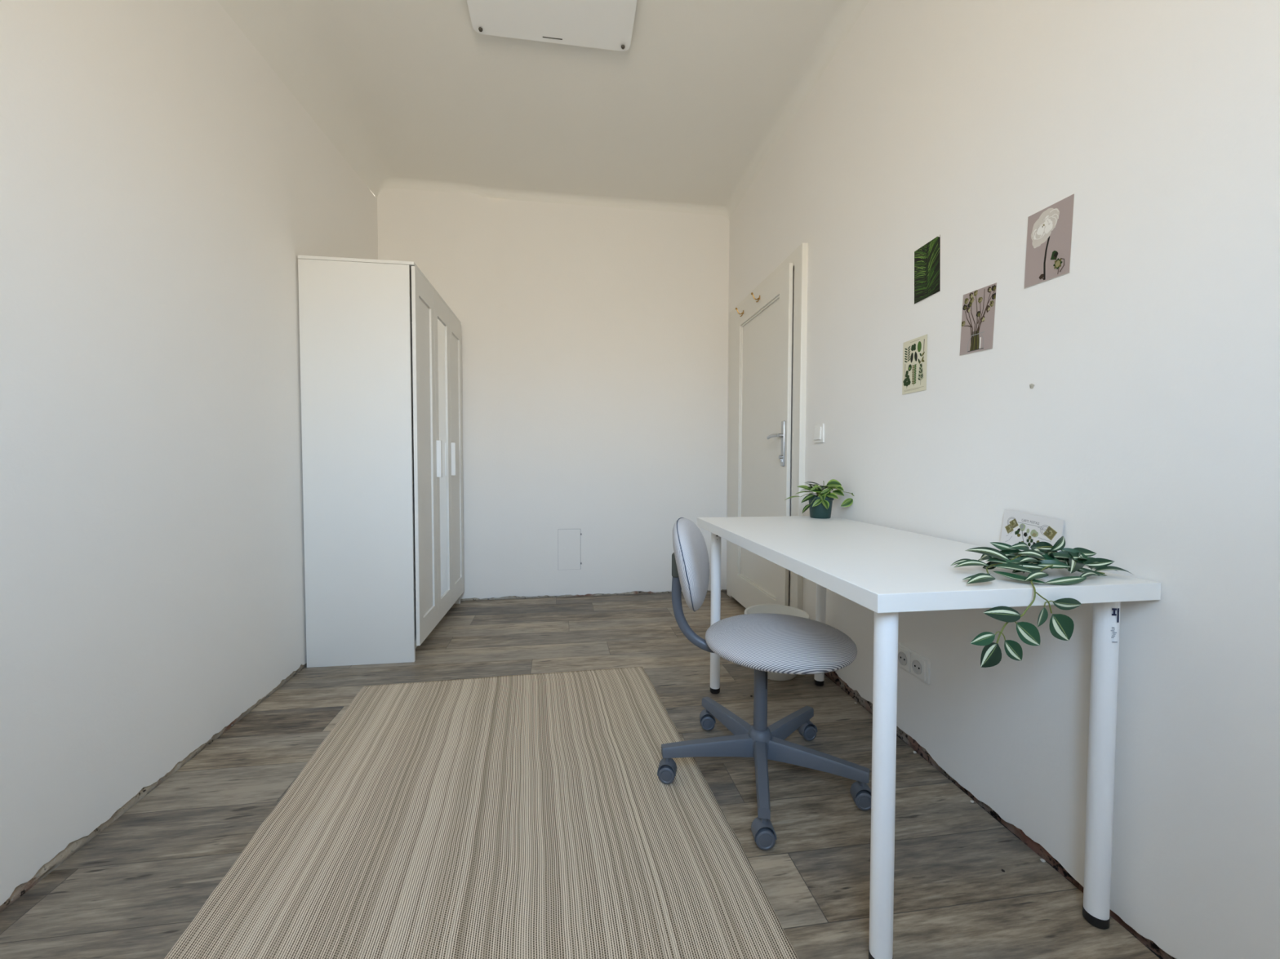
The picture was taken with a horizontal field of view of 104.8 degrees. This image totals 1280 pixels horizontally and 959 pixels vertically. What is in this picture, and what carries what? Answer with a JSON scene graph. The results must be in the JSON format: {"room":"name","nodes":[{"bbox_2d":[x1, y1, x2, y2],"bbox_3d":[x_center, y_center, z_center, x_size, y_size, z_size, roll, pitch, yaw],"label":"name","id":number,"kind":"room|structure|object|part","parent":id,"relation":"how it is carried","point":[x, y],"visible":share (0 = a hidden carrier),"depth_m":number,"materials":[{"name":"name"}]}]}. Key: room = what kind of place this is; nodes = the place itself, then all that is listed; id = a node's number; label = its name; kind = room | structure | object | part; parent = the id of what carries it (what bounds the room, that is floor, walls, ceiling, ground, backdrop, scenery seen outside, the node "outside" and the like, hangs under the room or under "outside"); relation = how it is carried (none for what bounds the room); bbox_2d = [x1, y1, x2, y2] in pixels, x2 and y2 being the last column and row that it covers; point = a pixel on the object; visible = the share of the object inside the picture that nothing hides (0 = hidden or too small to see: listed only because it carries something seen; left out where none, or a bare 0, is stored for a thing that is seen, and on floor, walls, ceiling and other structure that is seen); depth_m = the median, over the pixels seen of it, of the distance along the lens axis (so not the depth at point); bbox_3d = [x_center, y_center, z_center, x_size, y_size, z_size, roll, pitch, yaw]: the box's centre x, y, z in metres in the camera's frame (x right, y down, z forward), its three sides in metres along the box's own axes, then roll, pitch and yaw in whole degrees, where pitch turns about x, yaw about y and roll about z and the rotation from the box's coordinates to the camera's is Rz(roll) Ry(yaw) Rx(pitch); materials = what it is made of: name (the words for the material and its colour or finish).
{"room":"home office","nodes":[
{"label":"home office","id":0,"kind":"room"},
{"bbox_2d":[0,0,377,906],"bbox_3d":[-1.409,-0.431,1.216,0.030,2.674,4.320,0,2,-9],"label":"wall","id":1,"kind":"structure","parent":0,"point":[163,188],"depth_m":1.40,"materials":[{"name":"white paint"}]},
{"bbox_2d":[0,662,306,913],"bbox_3d":[-1.430,0.877,1.401,0.012,0.110,4.000,0,2,-9],"label":"trim","id":2,"kind":"structure","parent":1,"relation":"attached to","point":[73,847],"depth_m":1.32,"materials":[{"name":"paint"}]},
{"bbox_2d":[217,0,869,221],"bbox_3d":[-0.198,-1.756,1.343,2.410,0.290,4.276,0,2,-9],"label":"ceiling","id":3,"kind":"structure","parent":0,"point":[686,118],"depth_m":2.45,"materials":[{"name":"paint"}]},
{"bbox_2d":[466,0,636,51],"bbox_3d":[-0.304,-1.889,1.644,0.664,0.048,1.000,0,2,-8],"label":"panel","id":4,"kind":"object","parent":3,"relation":"attached to","point":[608,24],"visible":1,"depth_m":2.03,"materials":[{"name":"white plastic"}]},
{"bbox_2d":[377,188,729,599],"bbox_3d":[-0.519,-0.570,3.500,2.500,2.814,0.064,0,2,-9],"label":"wall","id":5,"kind":"structure","parent":0,"point":[594,340],"depth_m":3.50,"materials":[{"name":"white paint"}]},
{"bbox_2d":[558,528,582,569],"bbox_3d":[-0.502,0.500,3.535,0.167,0.293,0.018,0,2,-8],"label":"hatch","id":6,"kind":"object","parent":5,"relation":"attached to","point":[569,540],"visible":1,"depth_m":3.53,"materials":[{"name":"grey"}]},
{"bbox_2d":[460,589,727,600],"bbox_3d":[-0.535,0.804,3.539,2.430,0.110,0.039,0,2,-9],"label":"trim","id":7,"kind":"structure","parent":5,"relation":"attached to","point":[634,592],"depth_m":3.54,"materials":[{"name":"paint"}]},
{"bbox_2d":[0,591,1159,958],"bbox_3d":[-0.194,0.917,1.433,2.431,0.006,4.265,0,2,-9],"label":"floor","id":8,"kind":"structure","parent":0,"point":[133,890],"depth_m":1.31,"materials":[{"name":"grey laminate"}]},
{"bbox_2d":[297,254,463,667],"bbox_3d":[-1.366,-0.088,2.806,0.526,1.900,1.007,0,2,-8],"label":"wardrobe","id":9,"kind":"object","parent":8,"relation":"on","point":[380,347],"visible":1,"depth_m":2.32,"materials":[{"name":"white wood"}]},
{"bbox_3d":[-1.377,-1.030,2.771,0.500,0.015,1.007,0,2,-8],"label":"panel","id":10,"kind":"part","parent":9,"relation":"part of","materials":[{"name":"white wood"}]},
{"bbox_2d":[414,591,416,643],"bbox_3d":[-1.389,0.769,2.833,0.472,0.015,0.971,0,2,-8],"label":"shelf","id":11,"kind":"object","parent":9,"relation":"attached to","point":[415,591],"depth_m":2.67,"materials":[{"name":"wood"}]},
{"bbox_3d":[-1.089,-0.106,2.506,0.017,1.802,0.332,0,2,-8],"label":"door","id":12,"kind":"part","parent":9,"relation":"part of","materials":[{"name":"white wood"}]},
{"bbox_3d":[-1.458,-0.097,3.292,0.480,1.884,0.016,0,2,-8],"label":"panel","id":13,"kind":"part","parent":9,"relation":"part of","materials":[{"name":"white wood"}]},
{"bbox_3d":[-1.095,-0.113,2.693,0.023,0.200,0.026,0,2,-8],"label":"handle","id":14,"kind":"part","parent":9,"relation":"part of","materials":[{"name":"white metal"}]},
{"bbox_3d":[-1.136,-0.117,2.837,0.017,1.802,0.332,0,2,-8],"label":"mirror door","id":15,"kind":"part","parent":9,"relation":"part of","materials":[{"name":"white wood"}]},
{"bbox_2d":[437,317,448,597],"bbox_3d":[-1.139,-0.117,2.837,0.010,1.576,0.212,0,2,-8],"label":"mirror","id":16,"kind":"object","parent":9,"relation":"attached to","point":[442,326],"depth_m":2.86,"materials":[{"name":"clear glass"}]},
{"bbox_3d":[-1.143,-0.125,3.024,0.023,0.200,0.026,0,2,-8],"label":"handle","id":17,"kind":"part","parent":9,"relation":"part of","materials":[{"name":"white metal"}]},
{"bbox_3d":[-1.183,-0.129,3.169,0.017,1.802,0.332,0,2,-8],"label":"door","id":18,"kind":"part","parent":9,"relation":"part of","materials":[{"name":"white wood"}]},
{"bbox_2d":[164,666,798,958],"bbox_3d":[-0.393,0.916,1.262,1.289,0.006,1.966,0,2,-9],"label":"rug","id":19,"kind":"object","parent":8,"relation":"on","point":[526,816],"visible":0.98,"depth_m":1.24,"materials":[{"name":"fabric"}]},
{"bbox_2d":[657,517,871,850],"bbox_3d":[0.370,0.518,1.487,0.609,0.784,0.587,1,2,14],"label":"swivel chair","id":20,"kind":"object","parent":8,"relation":"on","point":[764,643],"visible":0.99,"depth_m":1.45,"materials":[{"name":"grey fabric"}]},
{"bbox_2d":[657,758,676,776],"bbox_3d":[0.082,0.868,1.488,0.055,0.039,0.038,1,2,11],"label":"hood","id":21,"kind":"object","parent":20,"relation":"attached to","point":[667,766],"depth_m":1.47,"materials":[{"name":"grey plastic"}]},
{"bbox_3d":[0.158,0.263,1.553,0.099,0.276,0.376,1,2,14],"label":"backrest","id":22,"kind":"part","parent":20,"relation":"part of","materials":[{"name":"grey fabric"}]},
{"bbox_2d":[699,709,715,724],"bbox_3d":[0.244,0.858,1.783,0.055,0.039,0.038,0,2,3],"label":"hood","id":23,"kind":"object","parent":20,"relation":"attached to","point":[706,717],"depth_m":1.77,"materials":[{"name":"grey plastic"}]},
{"bbox_3d":[0.207,0.817,1.501,0.284,0.057,0.038,0,2,-7],"label":"arm","id":24,"kind":"part","parent":20,"relation":"part of","materials":[{"name":"grey plastic"}]},
{"bbox_3d":[0.299,0.811,1.668,0.038,0.057,0.284,-1,2,-26],"label":"arm","id":25,"kind":"part","parent":20,"relation":"part of","materials":[{"name":"grey plastic"}]},
{"bbox_3d":[0.337,0.822,1.360,0.038,0.057,0.284,1,2,12],"label":"arm","id":26,"kind":"part","parent":20,"relation":"part of","materials":[{"name":"grey plastic"}]},
{"bbox_2d":[751,817,777,842],"bbox_3d":[0.311,0.877,1.238,0.055,0.039,0.038,0,2,-1],"label":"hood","id":27,"kind":"object","parent":20,"relation":"attached to","point":[762,830],"depth_m":1.22,"materials":[{"name":"grey plastic"}]},
{"bbox_3d":[0.382,0.587,1.492,0.008,0.097,0.008,1,2,14],"label":"height lever","id":28,"kind":"part","parent":20,"relation":"part of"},
{"bbox_3d":[0.419,0.476,1.496,0.440,0.078,0.409,1,2,14],"label":"seat","id":29,"kind":"part","parent":20,"relation":"part of","materials":[{"name":"grey fabric"}]},
{"bbox_3d":[0.491,0.813,1.632,0.284,0.057,0.038,-2,3,-43],"label":"arm","id":30,"kind":"part","parent":20,"relation":"part of","materials":[{"name":"grey plastic"}]},
{"bbox_2d":[797,720,817,736],"bbox_3d":[0.583,0.861,1.719,0.055,0.039,0.038,0,2,-14],"label":"hood","id":31,"kind":"object","parent":20,"relation":"attached to","point":[808,729],"depth_m":1.70,"materials":[{"name":"grey plastic"}]},
{"bbox_3d":[0.512,0.820,1.439,0.284,0.057,0.038,1,2,30],"label":"arm","id":32,"kind":"part","parent":20,"relation":"part of","materials":[{"name":"grey plastic"}]},
{"bbox_2d":[849,781,871,802],"bbox_3d":[0.622,0.873,1.378,0.055,0.039,0.038,0,2,6],"label":"hood","id":33,"kind":"object","parent":20,"relation":"attached to","point":[860,792],"depth_m":1.37,"materials":[{"name":"grey plastic"}]},
{"bbox_2d":[744,604,809,680],"bbox_3d":[0.624,0.749,2.262,0.288,0.276,0.288,0,2,-9],"label":"waste bin","id":34,"kind":"object","parent":8,"relation":"on","point":[765,608],"visible":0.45,"depth_m":2.35,"materials":[{"name":"white plastic"}]},
{"bbox_2d":[697,515,1160,958],"bbox_3d":[0.625,0.546,1.526,0.600,0.733,1.214,0,2,-9],"label":"desk","id":35,"kind":"object","parent":8,"relation":"on","point":[887,571],"visible":1,"depth_m":1.01,"materials":[{"name":"white laminate"}]},
{"bbox_3d":[0.314,0.535,2.050,0.041,0.678,0.058,0,2,7],"label":"leg","id":36,"kind":"part","parent":35,"relation":"part of","materials":[{"name":"white metal"}]},
{"bbox_2d":[784,479,853,519],"bbox_3d":[0.750,0.080,2.067,0.276,0.162,0.166,0,2,-9],"label":"potted plant","id":37,"kind":"object","parent":35,"relation":"on","point":[820,505],"visible":1,"depth_m":2.03,"materials":[{"name":"green plant"}]},
{"bbox_3d":[0.758,0.115,2.073,0.105,0.092,0.105,0,2,-9],"label":"pot","id":38,"kind":"part","parent":37,"relation":"part of","materials":[{"name":"teal"}]},
{"bbox_3d":[0.779,0.053,2.070,0.216,0.097,0.090,0,2,3],"label":"plant stem","id":39,"kind":"part","parent":37,"relation":"part of","materials":[{"name":"green plant"}]},
{"bbox_3d":[0.780,0.533,2.126,0.041,0.677,0.058,0,2,4],"label":"leg","id":40,"kind":"part","parent":35,"relation":"part of","materials":[{"name":"white metal"}]},
{"bbox_3d":[0.462,0.575,0.936,0.045,0.677,0.043,0,2,-9],"label":"leg","id":41,"kind":"part","parent":35,"relation":"part of","materials":[{"name":"white metal"}]},
{"bbox_2d":[1000,509,1064,551],"bbox_3d":[0.972,0.140,1.231,0.007,0.118,0.166,0,2,-8],"label":"postcard","id":42,"kind":"object","parent":35,"relation":"on","point":[1028,529],"visible":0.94,"depth_m":1.23,"materials":[{"name":"white paper"}]},
{"bbox_2d":[1004,517,1057,549],"bbox_3d":[0.971,0.146,1.233,0.001,0.087,0.141,3,5,-8],"label":"artwork","id":43,"kind":"object","parent":42,"relation":"attached to","point":[1050,533],"depth_m":1.23},
{"bbox_2d":[951,536,1133,667],"bbox_3d":[0.782,0.228,1.008,0.416,0.209,0.208,0,2,-9],"label":"potted plant","id":44,"kind":"object","parent":35,"relation":"on","point":[1042,556],"visible":1,"depth_m":0.95,"materials":[{"name":"green plant"}]},
{"bbox_3d":[0.779,0.219,0.985,0.333,0.149,0.123,-1,2,-27],"label":"vine stem","id":45,"kind":"part","parent":44,"relation":"part of","materials":[{"name":"green plant"}]},
{"bbox_3d":[0.961,0.573,1.027,0.042,0.677,0.043,0,2,-9],"label":"leg","id":46,"kind":"part","parent":35,"relation":"part of","materials":[{"name":"white metal"}]},
{"bbox_2d":[726,0,1279,958],"bbox_3d":[0.946,-0.466,1.596,0.030,2.741,4.320,0,2,-8],"label":"wall","id":47,"kind":"structure","parent":0,"point":[1148,424],"depth_m":1.12,"materials":[{"name":"white paint"}]},
{"bbox_2d":[727,243,808,610],"bbox_3d":[0.701,-0.157,2.999,0.122,2.035,1.137,0,2,-8],"label":"door","id":48,"kind":"structure","parent":47,"relation":"in","point":[760,340],"depth_m":2.82,"materials":[{"name":"white paint"}]},
{"bbox_2d":[751,292,759,302],"bbox_3d":[0.675,-1.065,2.886,0.054,0.055,0.013,0,2,-8],"label":"coat hook","id":49,"kind":"object","parent":48,"relation":"attached to","point":[752,293],"visible":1,"depth_m":2.88,"materials":[{"name":"gold metal"}]},
{"bbox_3d":[0.709,-0.176,2.960,0.012,1.645,0.625,0,2,-8],"label":"panel moulding","id":50,"kind":"part","parent":48,"relation":"part of","materials":[{"name":"white paint"}]},
{"bbox_3d":[0.717,-0.176,2.961,0.006,1.649,0.629,0,2,-8],"label":"panel","id":51,"kind":"part","parent":48,"relation":"part of","materials":[{"name":"white paint"}]},
{"bbox_3d":[0.712,-0.228,2.613,0.041,0.026,0.131,0,2,-8],"label":"lever","id":52,"kind":"part","parent":48,"relation":"part of","materials":[{"name":"silver metal"}]},
{"bbox_3d":[0.743,-0.187,2.563,0.010,0.235,0.035,0,2,-8],"label":"handle plate","id":53,"kind":"part","parent":48,"relation":"part of","materials":[{"name":"silver metal"}]},
{"bbox_2d":[813,423,824,443],"bbox_3d":[0.828,-0.214,2.291,0.018,0.086,0.082,0,2,-8],"label":"light switch","id":54,"kind":"object","parent":47,"relation":"attached to","point":[819,434],"visible":1,"depth_m":2.27,"materials":[{"name":"white plastic"}]},
{"bbox_2d":[897,642,930,684],"bbox_3d":[0.915,0.617,1.662,0.018,0.082,0.158,0,2,-8],"label":"wall socket","id":55,"kind":"object","parent":47,"relation":"attached to","point":[915,664],"visible":0.9,"depth_m":1.64,"materials":[{"name":"white plastic"}]},
{"bbox_2d":[897,651,906,665],"bbox_3d":[0.903,0.616,1.697,0.002,0.045,0.045,0,2,-8],"label":"socket","id":56,"kind":"object","parent":55,"relation":"on","point":[901,654],"depth_m":1.70,"materials":[{"name":"white plastic"}]},
{"bbox_2d":[911,660,921,674],"bbox_3d":[0.912,0.619,1.626,0.002,0.045,0.045,0,2,-8],"label":"socket","id":57,"kind":"object","parent":55,"relation":"on","point":[917,671],"depth_m":1.63,"materials":[{"name":"white plastic"}]},
{"bbox_2d":[902,333,927,395],"bbox_3d":[0.920,-0.383,1.655,0.001,0.179,0.117,0,2,-8],"label":"picture","id":58,"kind":"object","parent":47,"relation":"attached to","point":[915,350],"visible":1,"depth_m":1.65,"materials":[{"name":"beige paper"}]},
{"bbox_2d":[914,234,940,304],"bbox_3d":[0.927,-0.676,1.595,0.002,0.180,0.123,0,2,-8],"label":"picture","id":59,"kind":"object","parent":47,"relation":"attached to","point":[927,257],"visible":1,"depth_m":1.59,"materials":[{"name":"green paper"}]},
{"bbox_2d":[959,282,996,355],"bbox_3d":[0.955,-0.450,1.396,0.001,0.180,0.124,0,2,-8],"label":"picture","id":60,"kind":"object","parent":47,"relation":"attached to","point":[978,316],"visible":1,"depth_m":1.39,"materials":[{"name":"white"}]},
{"bbox_2d":[824,671,1175,958],"bbox_3d":[0.925,0.870,1.772,0.015,0.110,3.980,0,2,-8],"label":"trim","id":61,"kind":"structure","parent":47,"relation":"attached to","point":[1036,847],"depth_m":1.33,"materials":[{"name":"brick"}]},
{"bbox_2d":[1024,193,1074,288],"bbox_3d":[0.983,-0.569,1.188,0.002,0.179,0.121,0,2,-8],"label":"flower picture","id":62,"kind":"object","parent":47,"relation":"attached to","point":[1050,229],"visible":1,"depth_m":1.18,"materials":[{"name":"white"}]}
]}

